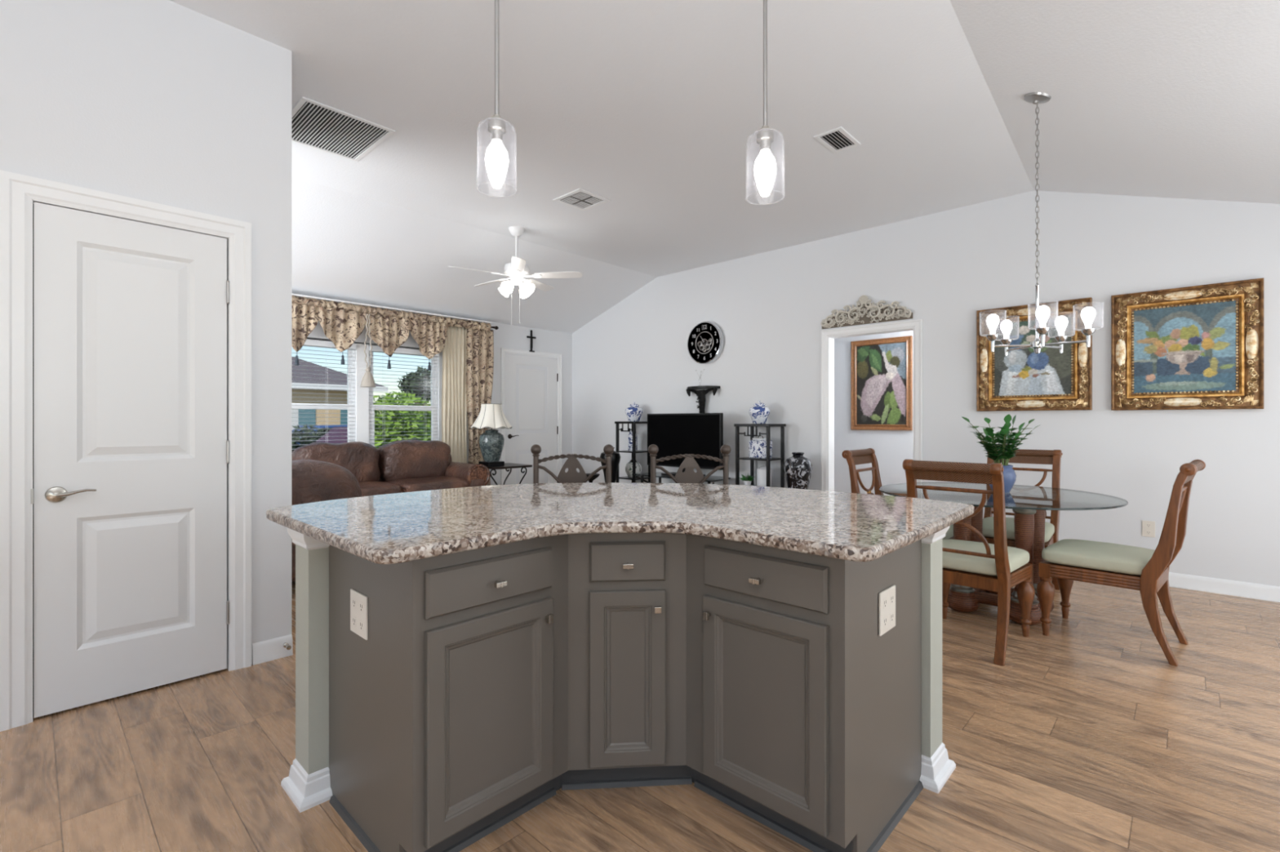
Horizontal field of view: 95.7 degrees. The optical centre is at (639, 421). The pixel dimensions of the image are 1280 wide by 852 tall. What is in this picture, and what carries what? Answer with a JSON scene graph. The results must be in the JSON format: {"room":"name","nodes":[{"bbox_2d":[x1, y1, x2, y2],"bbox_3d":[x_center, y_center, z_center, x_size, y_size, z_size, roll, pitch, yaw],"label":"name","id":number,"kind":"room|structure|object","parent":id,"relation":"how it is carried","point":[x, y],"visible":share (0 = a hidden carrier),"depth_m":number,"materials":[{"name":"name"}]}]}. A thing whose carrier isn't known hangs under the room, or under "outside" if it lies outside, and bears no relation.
{"room":"kitchen","nodes":[
{"label":"kitchen","id":0,"kind":"room"},
{"bbox_2d":[0,0,291,664],"bbox_3d":[-3.614,-0.362,1.940,1.083,3.165,4.053,0,0,43],"label":"wall","id":1,"kind":"structure","parent":0,"point":[164,102],"depth_m":2.72,"materials":[{"name":"white paint"}]},
{"bbox_2d":[32,204,34,717],"bbox_3d":[-2.287,0.150,2.624,0.005,2.140,0.710,0,0,43],"label":"trim","id":2,"kind":"structure","parent":1,"relation":"attached to","point":[33,204],"depth_m":2.39,"materials":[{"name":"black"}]},
{"bbox_2d":[0,169,251,731],"bbox_3d":[-2.281,0.115,2.634,0.146,2.210,0.844,0,0,43],"label":"trim","id":3,"kind":"structure","parent":1,"relation":"attached to","point":[19,193],"depth_m":2.33,"materials":[{"name":"white wood"}]},
{"bbox_2d":[31,202,229,718],"bbox_3d":[-2.233,0.157,2.590,0.096,2.103,0.678,0,0,43],"label":"door","id":4,"kind":"structure","parent":1,"relation":"in","point":[131,445],"depth_m":2.56,"materials":[{"name":"white wood"}]},
{"bbox_2d":[252,634,293,665],"bbox_3d":[-3.214,1.168,1.562,0.018,0.104,4.053,0,0,43],"label":"baseboard","id":5,"kind":"structure","parent":1,"relation":"attached to","point":[273,649],"depth_m":2.96,"materials":[{"name":"white wood"}]},
{"bbox_2d":[283,642,291,649],"bbox_3d":[-1.818,1.158,2.985,0.062,0.024,0.024,0,0,43],"label":"door stop","id":6,"kind":"object","parent":1,"relation":"attached to","point":[286,645],"visible":1,"depth_m":2.97,"materials":[{"name":"silver metal"}]},
{"bbox_2d":[291,426,430,453],"bbox_3d":[-6.570,0.780,14.884,1.760,1.350,4.286,0,0,38],"label":"car","id":7,"kind":"object","parent":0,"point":[335,431],"visible":0.02,"depth_m":14.10,"materials":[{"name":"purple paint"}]},
{"bbox_2d":[306,320,572,485],"bbox_3d":[-3.438,-0.130,6.568,0.146,2.700,7.020,0,0,43],"label":"wall","id":8,"kind":"structure","parent":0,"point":[508,336],"depth_m":8.40,"materials":[{"name":"white paint"}]},
{"bbox_2d":[291,339,356,449],"bbox_3d":[-3.808,-0.242,6.119,0.058,1.305,1.540,0,0,43],"label":"window blind","id":9,"kind":"object","parent":8,"relation":"attached to","point":[309,343],"visible":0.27,"depth_m":6.41,"materials":[{"name":"white plastic"}]},
{"bbox_2d":[291,337,438,446],"bbox_3d":[-3.474,-0.235,6.499,0.180,1.370,2.630,0,0,43],"label":"window","id":10,"kind":"structure","parent":8,"relation":"attached to","point":[362,412],"depth_m":6.72,"materials":[{"name":"white plastic"}]},
{"bbox_2d":[368,345,439,443],"bbox_3d":[-2.880,-0.242,7.100,0.058,1.305,0.860,0,0,43],"label":"window blind","id":11,"kind":"object","parent":8,"relation":"attached to","point":[375,348],"visible":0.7,"depth_m":7.07,"materials":[{"name":"white plastic"}]},
{"bbox_2d":[526,329,536,352],"bbox_3d":[-1.579,-1.175,8.437,0.042,0.321,0.162,0,0,43],"label":"wall cross","id":12,"kind":"object","parent":8,"relation":"attached to","point":[531,337],"visible":1,"depth_m":8.43,"materials":[{"name":"black metal"}]},
{"bbox_2d":[505,354,558,484],"bbox_3d":[-1.562,0.131,8.455,0.096,2.158,0.930,0,0,43],"label":"door","id":13,"kind":"structure","parent":8,"relation":"attached to","point":[531,382],"depth_m":8.44,"materials":[{"name":"white wood"}]},
{"bbox_3d":[-3.210,-1.276,6.630,0.147,0.054,3.623,0,0,43],"label":"curtain rod","id":14,"kind":"object","parent":8,"relation":"attached to","visible":0},
{"bbox_2d":[291,293,492,370],"bbox_3d":[-3.043,-0.965,6.724,0.197,0.750,3.011,0,0,43],"label":"valance","id":15,"kind":"object","parent":14,"relation":"hanging from","point":[342,322],"visible":0.81,"depth_m":6.64,"materials":[{"name":"floral fabric"}]},
{"bbox_2d":[360,313,375,387],"bbox_3d":[-3.084,-0.806,6.570,0.160,0.832,0.160,0,0,43],"label":"tassel","id":16,"kind":"object","parent":15,"relation":"hanging from","point":[368,381],"visible":1,"depth_m":6.55,"materials":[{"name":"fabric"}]},
{"bbox_2d":[441,325,466,462],"bbox_3d":[-2.395,-0.025,7.489,0.036,2.430,0.364,0,0,43],"label":"drape","id":17,"kind":"object","parent":14,"relation":"hanging from","point":[454,408],"visible":0.7,"depth_m":7.49,"materials":[{"name":"beige fabric"}]},
{"bbox_2d":[466,328,493,485],"bbox_3d":[-2.140,-0.025,7.692,0.048,2.430,0.440,0,0,43],"label":"drape","id":18,"kind":"object","parent":14,"relation":"hanging from","point":[479,344],"visible":0.69,"depth_m":7.67,"materials":[{"name":"fabric"}]},
{"bbox_2d":[280,525,955,813],"bbox_3d":[-0.056,0.780,2.235,2.320,0.879,0.766,0,0,-3],"label":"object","id":19,"kind":"structure","parent":0,"point":[308,784],"depth_m":1.90,"materials":[{"name":"grey paint"}]},
{"bbox_2d":[0,580,1279,851],"bbox_3d":[-0.028,1.220,2.868,12.602,0.001,10.450,0,0,43],"label":"floor","id":20,"kind":"structure","parent":0,"point":[1086,738],"depth_m":2.07,"materials":[{"name":"brown wood"}]},
{"bbox_2d":[291,459,361,582],"bbox_3d":[-2.897,0.754,4.503,1.212,0.932,1.202,0,0,43],"label":"loveseat","id":21,"kind":"object","parent":20,"relation":"on","point":[312,481],"visible":0.25,"depth_m":4.33,"materials":[{"name":"brown leather"}]},
{"bbox_2d":[291,440,490,496],"bbox_3d":[-2.786,0.717,6.378,0.987,1.007,2.040,0,0,43],"label":"sofa","id":22,"kind":"object","parent":20,"relation":"on","point":[401,466],"visible":0.48,"depth_m":6.47,"materials":[{"name":"brown leather"}]},
{"bbox_2d":[291,441,380,482],"bbox_3d":[-3.245,0.475,6.210,0.375,0.523,0.850,0,0,43],"label":"cushion","id":23,"kind":"object","parent":22,"relation":"on","point":[362,460],"depth_m":6.14,"materials":[{"name":"brown leather"}]},
{"bbox_2d":[358,480,401,496],"bbox_3d":[-2.997,0.760,6.030,0.810,0.224,0.808,0,0,43],"label":"seat cushion","id":24,"kind":"object","parent":22,"relation":"on","point":[368,488],"depth_m":5.92,"materials":[{"name":"brown leather"}]},
{"bbox_2d":[377,440,450,480],"bbox_3d":[-2.652,0.476,6.828,0.368,0.526,0.846,0,0,43],"label":"cushion","id":25,"kind":"object","parent":22,"relation":"on","point":[401,460],"depth_m":6.65,"materials":[{"name":"brown leather"}]},
{"bbox_2d":[381,475,469,493],"bbox_3d":[-2.447,0.760,6.611,0.812,0.223,0.806,0,0,43],"label":"seat cushion","id":26,"kind":"object","parent":22,"relation":"on","point":[407,483],"depth_m":6.43,"materials":[{"name":"brown leather"}]},
{"bbox_2d":[328,533,568,851],"bbox_3d":[-0.610,0.780,1.855,0.648,0.880,0.529,0,0,43],"label":"base cabinet","id":27,"kind":"object","parent":20,"relation":"on","point":[448,673],"visible":1,"depth_m":1.65,"materials":[{"name":"grey paint"}]},
{"bbox_2d":[352,597,355,608],"bbox_3d":[-0.855,0.543,1.733,0.026,0.028,0.001,0,0,43],"label":"socket","id":28,"kind":"object","parent":27,"relation":"attached to","point":[353,598],"depth_m":1.73,"materials":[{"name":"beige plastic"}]},
{"bbox_2d":[352,615,355,626],"bbox_3d":[-0.855,0.597,1.733,0.026,0.028,0.001,0,0,43],"label":"socket","id":29,"kind":"object","parent":27,"relation":"attached to","point":[353,616],"depth_m":1.73,"materials":[{"name":"beige plastic"}]},
{"bbox_2d":[350,589,368,639],"bbox_3d":[-0.833,0.570,1.717,0.120,0.125,0.006,0,0,43],"label":"outlet plate","id":30,"kind":"object","parent":27,"relation":"attached to","point":[358,597],"depth_m":1.71,"materials":[{"name":"beige plastic"}]},
{"bbox_2d":[359,601,363,613],"bbox_3d":[-0.816,0.543,1.696,0.026,0.028,0.001,0,0,43],"label":"socket","id":31,"kind":"object","parent":27,"relation":"attached to","point":[361,603],"depth_m":1.70,"materials":[{"name":"beige plastic"}]},
{"bbox_2d":[359,619,363,631],"bbox_3d":[-0.816,0.597,1.696,0.026,0.028,0.001,0,0,43],"label":"socket","id":32,"kind":"object","parent":27,"relation":"attached to","point":[361,621],"depth_m":1.70,"materials":[{"name":"beige plastic"}]},
{"bbox_2d":[487,462,532,484],"bbox_3d":[-1.752,0.889,7.361,0.540,0.674,0.571,0,0,43],"label":"end table","id":33,"kind":"object","parent":20,"relation":"on","point":[507,465],"visible":0.56,"depth_m":7.27,"materials":[{"name":"brown metal"}]},
{"bbox_2d":[471,403,512,466],"bbox_3d":[-1.854,0.161,7.238,0.488,0.780,0.488,0,0,-24],"label":"table lamp","id":34,"kind":"object","parent":33,"relation":"on","point":[491,415],"visible":1,"depth_m":7.12,"materials":[{"name":"teal ceramic"}]},
{"bbox_2d":[530,444,613,483],"bbox_3d":[-0.382,0.674,3.068,0.470,1.092,0.463,0,0,0],"label":"bar stool","id":35,"kind":"object","parent":20,"relation":"on","point":[572,476],"visible":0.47,"depth_m":3.26,"materials":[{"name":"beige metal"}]},
{"bbox_2d":[586,473,599,482],"bbox_3d":[-0.643,0.953,7.558,0.240,0.535,0.240,0,0,43],"label":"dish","id":36,"kind":"object","parent":20,"relation":"on","point":[595,476],"visible":0.3,"depth_m":7.51,"materials":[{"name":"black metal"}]},
{"bbox_2d":[600,447,620,483],"bbox_3d":[-0.387,0.777,7.523,0.270,0.885,0.270,0,0,43],"label":"floor vase","id":37,"kind":"object","parent":20,"relation":"on","point":[615,458],"visible":0.23,"depth_m":7.45,"materials":[{"name":"black ceramic"}]},
{"bbox_2d":[554,533,699,791],"bbox_3d":[-0.048,0.780,2.298,0.852,0.880,0.887,0,0,43],"label":"base cabinet","id":38,"kind":"object","parent":20,"relation":"on","point":[627,591],"visible":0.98,"depth_m":1.86,"materials":[{"name":"grey paint"}]},
{"bbox_2d":[266,482,973,564],"bbox_3d":[-0.059,0.323,2.130,1.915,0.035,1.889,0,0,43],"label":"countertop","id":39,"kind":"structure","parent":38,"relation":"on","point":[393,528],"depth_m":1.85,"materials":[{"name":"stone"}]},
{"bbox_2d":[614,421,650,483],"bbox_3d":[-0.086,0.609,7.799,0.367,1.222,0.359,0,0,43],"label":"etagere","id":40,"kind":"object","parent":20,"relation":"on","point":[633,452],"visible":0.46,"depth_m":7.67,"materials":[{"name":"black paint"}]},
{"bbox_2d":[617,450,647,453],"bbox_3d":[-0.086,0.403,7.799,0.339,0.016,0.331,0,0,43],"label":"shelf","id":41,"kind":"object","parent":40,"relation":"attached to","point":[624,451],"depth_m":7.68,"materials":[{"name":"glass"}]},
{"bbox_2d":[627,431,637,451],"bbox_3d":[-0.098,0.264,7.800,0.124,0.260,0.124,0,0,43],"label":"vase","id":42,"kind":"object","parent":40,"relation":"on","point":[630,435],"visible":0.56,"depth_m":7.76,"materials":[{"name":"white ceramic"}]},
{"bbox_2d":[625,457,641,477],"bbox_3d":[-0.088,0.615,7.790,0.223,0.268,0.223,0,0,-2],"label":"vase","id":43,"kind":"object","parent":40,"relation":"on","point":[628,468],"visible":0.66,"depth_m":7.71,"materials":[{"name":"white ceramic"}]},
{"bbox_2d":[617,475,649,479],"bbox_3d":[-0.086,0.758,7.799,0.339,0.016,0.331,0,0,43],"label":"shelf","id":44,"kind":"object","parent":40,"relation":"attached to","point":[620,477],"depth_m":7.72,"materials":[{"name":"black paint"}]},
{"bbox_2d":[625,401,643,421],"bbox_3d":[-0.080,-0.136,7.790,0.244,0.265,0.244,0,0,43],"label":"ginger jar","id":45,"kind":"object","parent":40,"relation":"on","point":[633,413],"visible":0.96,"depth_m":7.71,"materials":[{"name":"blue ceramic"}]},
{"bbox_2d":[634,471,730,484],"bbox_3d":[0.521,0.939,7.035,1.223,0.563,0.480,0,0,43],"label":"tv stand","id":46,"kind":"object","parent":20,"relation":"on","point":[713,479],"visible":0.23,"depth_m":7.08,"materials":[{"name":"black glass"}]},
{"bbox_2d":[647,413,723,476],"bbox_3d":[0.521,0.278,7.035,1.150,0.755,0.240,0,0,43],"label":"television","id":47,"kind":"object","parent":46,"relation":"on","point":[695,433],"visible":0.74,"depth_m":6.96,"materials":[{"name":"black paint"}]},
{"bbox_2d":[648,444,731,484],"bbox_3d":[0.279,0.674,3.069,0.470,1.092,0.463,0,0,0],"label":"bar stool","id":48,"kind":"object","parent":20,"relation":"on","point":[689,476],"visible":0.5,"depth_m":3.26,"materials":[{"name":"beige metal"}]},
{"bbox_2d":[733,423,786,488],"bbox_3d":[1.336,0.623,6.454,0.448,1.195,0.359,0,0,43],"label":"etagere","id":49,"kind":"object","parent":20,"relation":"on","point":[737,426],"visible":0.58,"depth_m":6.41,"materials":[{"name":"black paint"}]},
{"bbox_2d":[738,473,754,485],"bbox_3d":[1.203,0.645,6.474,0.177,0.168,0.169,0,0,43],"label":"potted plant","id":50,"kind":"object","parent":49,"relation":"on","point":[747,482],"visible":0.96,"depth_m":6.45,"materials":[{"name":"green plant"}]},
{"bbox_2d":[748,400,769,423],"bbox_3d":[1.330,-0.108,6.457,0.236,0.265,0.236,0,0,43],"label":"ginger jar","id":51,"kind":"object","parent":49,"relation":"on","point":[759,413],"visible":0.95,"depth_m":6.38,"materials":[{"name":"blue ceramic"}]},
{"bbox_2d":[748,435,772,458],"bbox_3d":[1.341,0.279,6.439,0.210,0.250,0.170,0,0,43],"label":"jar","id":52,"kind":"object","parent":49,"relation":"on","point":[757,446],"visible":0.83,"depth_m":6.38,"materials":[{"name":"white ceramic"}]},
{"bbox_2d":[737,457,782,461],"bbox_3d":[1.336,0.413,6.454,0.420,0.016,0.331,0,0,43],"label":"shelf","id":53,"kind":"object","parent":49,"relation":"attached to","point":[768,459],"depth_m":6.36,"materials":[{"name":"glass"}]},
{"bbox_2d":[756,463,772,487],"bbox_3d":[1.383,0.597,6.441,0.170,0.265,0.170,0,0,43],"label":"ginger jar","id":54,"kind":"object","parent":49,"relation":"on","point":[762,471],"visible":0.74,"depth_m":6.38,"materials":[{"name":"white ceramic"}]},
{"bbox_2d":[783,452,812,489],"bbox_3d":[1.672,0.773,6.127,0.290,0.893,0.290,0,0,43],"label":"floor vase","id":55,"kind":"object","parent":20,"relation":"on","point":[797,468],"visible":0.64,"depth_m":6.02,"materials":[{"name":"black ceramic"}]},
{"bbox_2d":[685,533,923,851],"bbox_3d":[0.536,0.780,1.905,0.561,0.880,0.656,0,0,43],"label":"base cabinet","id":56,"kind":"object","parent":20,"relation":"on","point":[803,671],"visible":0.99,"depth_m":1.68,"materials":[{"name":"grey paint"}]},
{"bbox_2d":[883,597,886,608],"bbox_3d":[0.719,0.533,1.701,0.001,0.028,0.026,0,0,43],"label":"socket","id":57,"kind":"object","parent":56,"relation":"attached to","point":[884,598],"depth_m":1.70,"materials":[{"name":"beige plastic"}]},
{"bbox_2d":[883,616,886,627],"bbox_3d":[0.719,0.587,1.701,0.001,0.028,0.026,0,0,43],"label":"socket","id":58,"kind":"object","parent":56,"relation":"attached to","point":[884,617],"depth_m":1.70,"materials":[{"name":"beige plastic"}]},
{"bbox_2d":[879,585,895,636],"bbox_3d":[0.736,0.560,1.722,0.006,0.125,0.120,0,0,43],"label":"outlet plate","id":59,"kind":"object","parent":56,"relation":"attached to","point":[886,593],"depth_m":1.72,"materials":[{"name":"beige plastic"}]},
{"bbox_2d":[889,593,893,604],"bbox_3d":[0.756,0.533,1.740,0.001,0.028,0.026,0,0,43],"label":"socket","id":60,"kind":"object","parent":56,"relation":"attached to","point":[891,595],"depth_m":1.74,"materials":[{"name":"beige plastic"}]},
{"bbox_2d":[889,611,893,622],"bbox_3d":[0.756,0.587,1.740,0.001,0.028,0.026,0,0,43],"label":"socket","id":61,"kind":"object","parent":56,"relation":"attached to","point":[891,613],"depth_m":1.74,"materials":[{"name":"beige plastic"}]},
{"bbox_2d":[841,448,953,539],"bbox_3d":[1.863,0.713,4.136,0.668,1.014,0.518,0,0,43],"label":"dining chair","id":62,"kind":"object","parent":20,"relation":"on","point":[855,457],"visible":0.27,"depth_m":4.26,"materials":[{"name":"brown wood"}]},
{"bbox_2d":[942,524,953,539],"bbox_3d":[1.911,0.754,4.091,0.505,0.112,0.479,0,0,43],"label":"seat cushion","id":63,"kind":"object","parent":62,"relation":"on","point":[949,534],"depth_m":3.94,"materials":[{"name":"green fabric"}]},
{"bbox_2d":[902,459,1035,666],"bbox_3d":[1.835,0.713,3.237,0.518,1.014,0.669,0,0,45],"label":"dining chair","id":64,"kind":"object","parent":20,"relation":"on","point":[998,567],"visible":0.74,"depth_m":3.04,"materials":[{"name":"brown wood"}]},
{"bbox_2d":[942,538,1029,576],"bbox_3d":[1.881,0.754,3.284,0.479,0.112,0.505,0,0,45],"label":"seat cushion","id":65,"kind":"object","parent":64,"relation":"on","point":[959,557],"depth_m":3.12,"materials":[{"name":"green fabric"}]},
{"bbox_2d":[879,482,1128,625],"bbox_3d":[2.299,0.843,3.785,1.363,0.755,1.363,0,0,43],"label":"dining table","id":66,"kind":"object","parent":20,"relation":"on","point":[1028,504],"visible":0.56,"depth_m":3.64,"materials":[{"name":"clear glass"}]},
{"bbox_2d":[962,414,1039,493],"bbox_3d":[2.426,0.208,3.867,0.416,0.514,0.408,0,0,11],"label":"potted plant","id":67,"kind":"object","parent":66,"relation":"on","point":[1003,449],"visible":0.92,"depth_m":3.79,"materials":[{"name":"green plant"}]},
{"bbox_2d":[982,448,1062,590],"bbox_3d":[2.701,0.713,4.173,0.518,1.014,0.668,0,0,43],"label":"dining chair","id":68,"kind":"object","parent":20,"relation":"on","point":[1023,456],"visible":0.34,"depth_m":4.20,"materials":[{"name":"brown wood"}]},
{"bbox_2d":[982,516,1054,542],"bbox_3d":[2.656,0.754,4.126,0.479,0.112,0.505,0,0,43],"label":"seat cushion","id":69,"kind":"object","parent":68,"relation":"on","point":[988,522],"depth_m":4.01,"materials":[{"name":"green fabric"}]},
{"bbox_2d":[1036,459,1205,666],"bbox_3d":[2.673,0.713,3.237,0.518,1.014,0.668,0,0,-42],"label":"dining chair","id":70,"kind":"object","parent":20,"relation":"on","point":[1146,571],"visible":1,"depth_m":3.13,"materials":[{"name":"brown wood"}]},
{"bbox_2d":[1041,538,1155,575],"bbox_3d":[2.629,0.754,3.286,0.479,0.112,0.505,0,0,-42],"label":"seat cushion","id":71,"kind":"object","parent":70,"relation":"on","point":[1078,556],"depth_m":3.17,"materials":[{"name":"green fabric"}]},
{"bbox_2d":[168,0,1279,333],"bbox_3d":[-0.435,-1.732,2.421,10.360,0.896,9.120,0,0,43],"label":"ceiling","id":72,"kind":"structure","parent":0,"point":[651,108],"depth_m":3.57,"materials":[{"name":"white paint"}]},
{"bbox_2d":[291,97,395,161],"bbox_3d":[-2.065,-1.940,3.893,0.660,0.009,0.560,0,0,43],"label":"ceiling vent","id":73,"kind":"object","parent":72,"relation":"in","point":[315,125],"visible":0.86,"depth_m":3.87,"materials":[{"name":"white metal"}]},
{"bbox_2d":[476,0,516,189],"bbox_3d":[-0.487,-1.366,1.972,0.135,1.156,0.135,0,0,43],"label":"pendant lamp","id":74,"kind":"object","parent":72,"relation":"hanging from","point":[496,158],"visible":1,"depth_m":1.95,"materials":[{"name":"clear glass"}]},
{"bbox_2d":[488,114,506,141],"bbox_3d":[-0.487,-0.999,1.972,0.060,0.087,0.060,0,0,43],"label":"socket","id":75,"kind":"object","parent":74,"relation":"attached to","point":[496,126],"depth_m":1.95,"materials":[{"name":"silver metal"}]},
{"bbox_2d":[448,226,582,325],"bbox_3d":[-1.284,-1.457,5.866,1.250,0.976,1.286,0,0,43],"label":"ceiling fan","id":76,"kind":"object","parent":72,"relation":"hanging from","point":[517,269],"visible":1,"depth_m":5.80,"materials":[{"name":"white"}]},
{"bbox_2d":[552,188,610,211],"bbox_3d":[-0.510,-1.940,5.079,0.360,0.009,0.360,0,0,43],"label":"ceiling vent","id":77,"kind":"object","parent":72,"relation":"in","point":[580,199],"visible":1,"depth_m":5.07,"materials":[{"name":"white metal"}]},
{"bbox_2d":[746,0,784,200],"bbox_3d":[0.442,-1.366,2.043,0.135,1.156,0.135,0,0,43],"label":"pendant lamp","id":78,"kind":"object","parent":72,"relation":"hanging from","point":[765,166],"visible":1,"depth_m":2.03,"materials":[{"name":"glass"}]},
{"bbox_2d":[756,124,773,151],"bbox_3d":[0.442,-0.999,2.043,0.060,0.087,0.060,0,0,43],"label":"socket","id":79,"kind":"object","parent":78,"relation":"attached to","point":[765,137],"depth_m":2.02,"materials":[{"name":"silver metal"}]},
{"bbox_2d":[813,126,861,153],"bbox_3d":[1.363,-1.940,3.999,0.195,0.011,0.325,0,0,43],"label":"ceiling vent","id":80,"kind":"object","parent":72,"relation":"in","point":[838,138],"visible":1,"depth_m":3.99,"materials":[{"name":"white metal"}]},
{"bbox_2d":[979,92,1103,355],"bbox_3d":[2.302,-1.143,3.324,0.567,1.506,0.582,0,0,43],"label":"chandelier","id":81,"kind":"object","parent":72,"relation":"hanging from","point":[1042,313],"visible":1,"depth_m":3.34,"materials":[{"name":"grey metal"}]},
{"bbox_2d":[834,330,913,496],"bbox_3d":[2.993,-0.080,6.804,3.400,2.600,0.100,0,0,43],"label":"wall","id":82,"kind":"structure","parent":0,"point":[891,448],"depth_m":7.03,"materials":[{"name":"white paint"}]},
{"bbox_2d":[850,335,912,430],"bbox_3d":[2.845,-0.440,6.851,0.710,1.080,0.034,0,0,43],"label":"framed painting","id":83,"kind":"object","parent":82,"relation":"attached to","point":[882,369],"visible":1,"depth_m":6.84,"materials":[{"name":"brown wood"}]},
{"bbox_2d":[572,191,1279,586],"bbox_3d":[2.111,-0.430,6.096,8.810,3.300,0.120,0,0,43],"label":"wall","id":84,"kind":"structure","parent":0,"point":[769,308],"depth_m":5.07,"materials":[{"name":"white paint"}]},
{"bbox_2d":[686,386,719,413],"bbox_3d":[0.744,-0.231,7.169,0.479,0.408,0.200,0,0,43],"label":"shelf","id":85,"kind":"object","parent":84,"relation":"attached to","point":[700,393],"visible":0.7,"depth_m":7.15,"materials":[{"name":"black metal"}]},
{"bbox_2d":[687,321,724,364],"bbox_3d":[0.811,-0.977,7.191,0.530,0.530,0.076,0,0,43],"label":"wall clock","id":86,"kind":"object","parent":84,"relation":"attached to","point":[705,342],"visible":1,"depth_m":7.16,"materials":[{"name":"black metal"}]},
{"bbox_2d":[821,295,912,328],"bbox_3d":[2.257,-1.126,5.836,0.920,0.292,0.055,0,0,43],"label":"carved pediment","id":87,"kind":"object","parent":84,"relation":"attached to","point":[864,312],"visible":1,"depth_m":5.83,"materials":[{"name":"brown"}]},
{"bbox_2d":[821,319,922,491],"bbox_3d":[2.341,0.126,5.866,1.005,2.188,0.146,0,0,43],"label":"trim","id":88,"kind":"structure","parent":84,"relation":"attached to","point":[828,336],"depth_m":6.12,"materials":[{"name":"white wood"}]},
{"bbox_2d":[976,297,1092,411],"bbox_3d":[3.285,-0.537,4.864,0.806,0.889,0.054,0,0,43],"label":"framed painting","id":89,"kind":"object","parent":84,"relation":"attached to","point":[1023,380],"visible":0.85,"depth_m":4.86,"materials":[{"name":"gold metal"}]},
{"bbox_2d":[1142,520,1155,537],"bbox_3d":[3.840,0.810,4.374,0.075,0.120,0.007,0,0,43],"label":"wall outlet","id":90,"kind":"object","parent":84,"relation":"attached to","point":[1148,526],"visible":1,"depth_m":4.37,"materials":[{"name":"beige plastic"}]},
{"bbox_2d":[1111,278,1263,410],"bbox_3d":[3.959,-0.532,4.226,0.806,0.889,0.054,0,0,43],"label":"framed painting","id":91,"kind":"object","parent":84,"relation":"attached to","point":[1201,347],"visible":1,"depth_m":4.20,"materials":[{"name":"gold metal"}]},
{"bbox_2d":[1168,572,1279,602],"bbox_3d":[2.064,1.168,6.046,8.610,0.104,0.018,0,0,43],"label":"baseboard","id":92,"kind":"structure","parent":84,"relation":"attached to","point":[1220,586],"depth_m":4.08,"materials":[{"name":"white"}]},
{"label":"outside","id":93,"kind":"structure","parent":0,"visible":0},
{"label":"lawn","id":94,"kind":"structure","parent":93,"visible":0},
{"bbox_2d":[291,423,330,451],"bbox_3d":[-9.619,0.763,16.854,1.611,1.427,1.690,0,0,-22],"label":"shrub","id":95,"kind":"object","parent":94,"relation":"on","point":[309,438],"visible":0.27,"depth_m":16.57,"materials":[{"name":"green plant"}]},
{"bbox_2d":[291,424,347,444],"bbox_3d":[-10.609,0.780,20.218,1.760,1.350,4.286,0,0,38],"label":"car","id":96,"kind":"object","parent":94,"relation":"on","point":[344,425],"visible":0.02,"depth_m":19.25,"materials":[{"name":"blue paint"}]},
{"bbox_2d":[291,357,387,430],"bbox_3d":[-15.649,-0.805,23.607,7.820,4.550,7.400,0,0,43],"label":"house","id":97,"kind":"structure","parent":94,"relation":"on","point":[299,416],"depth_m":22.30,"materials":[{"name":"beige paint"}]},
{"bbox_2d":[373,392,431,448],"bbox_3d":[-4.369,0.470,10.414,1.306,2.008,1.314,0,0,-22],"label":"shrub","id":98,"kind":"object","parent":94,"relation":"on","point":[399,422],"visible":0.35,"depth_m":10.21,"materials":[{"name":"green plant"}]},
{"bbox_2d":[374,387,431,440],"bbox_3d":[-5.183,0.349,12.871,1.497,2.249,1.686,0,0,-1],"label":"shrub","id":99,"kind":"object","parent":94,"relation":"on","point":[425,418],"visible":0.11,"depth_m":12.67,"materials":[{"name":"green plant"}]},
{"bbox_2d":[396,364,431,405],"bbox_3d":[-15.599,-1.289,41.652,3.512,5.526,3.406,0,0,43],"label":"tree","id":100,"kind":"object","parent":94,"relation":"on","point":[417,390],"visible":0.53,"depth_m":40.84,"materials":[{"name":"green plant"}]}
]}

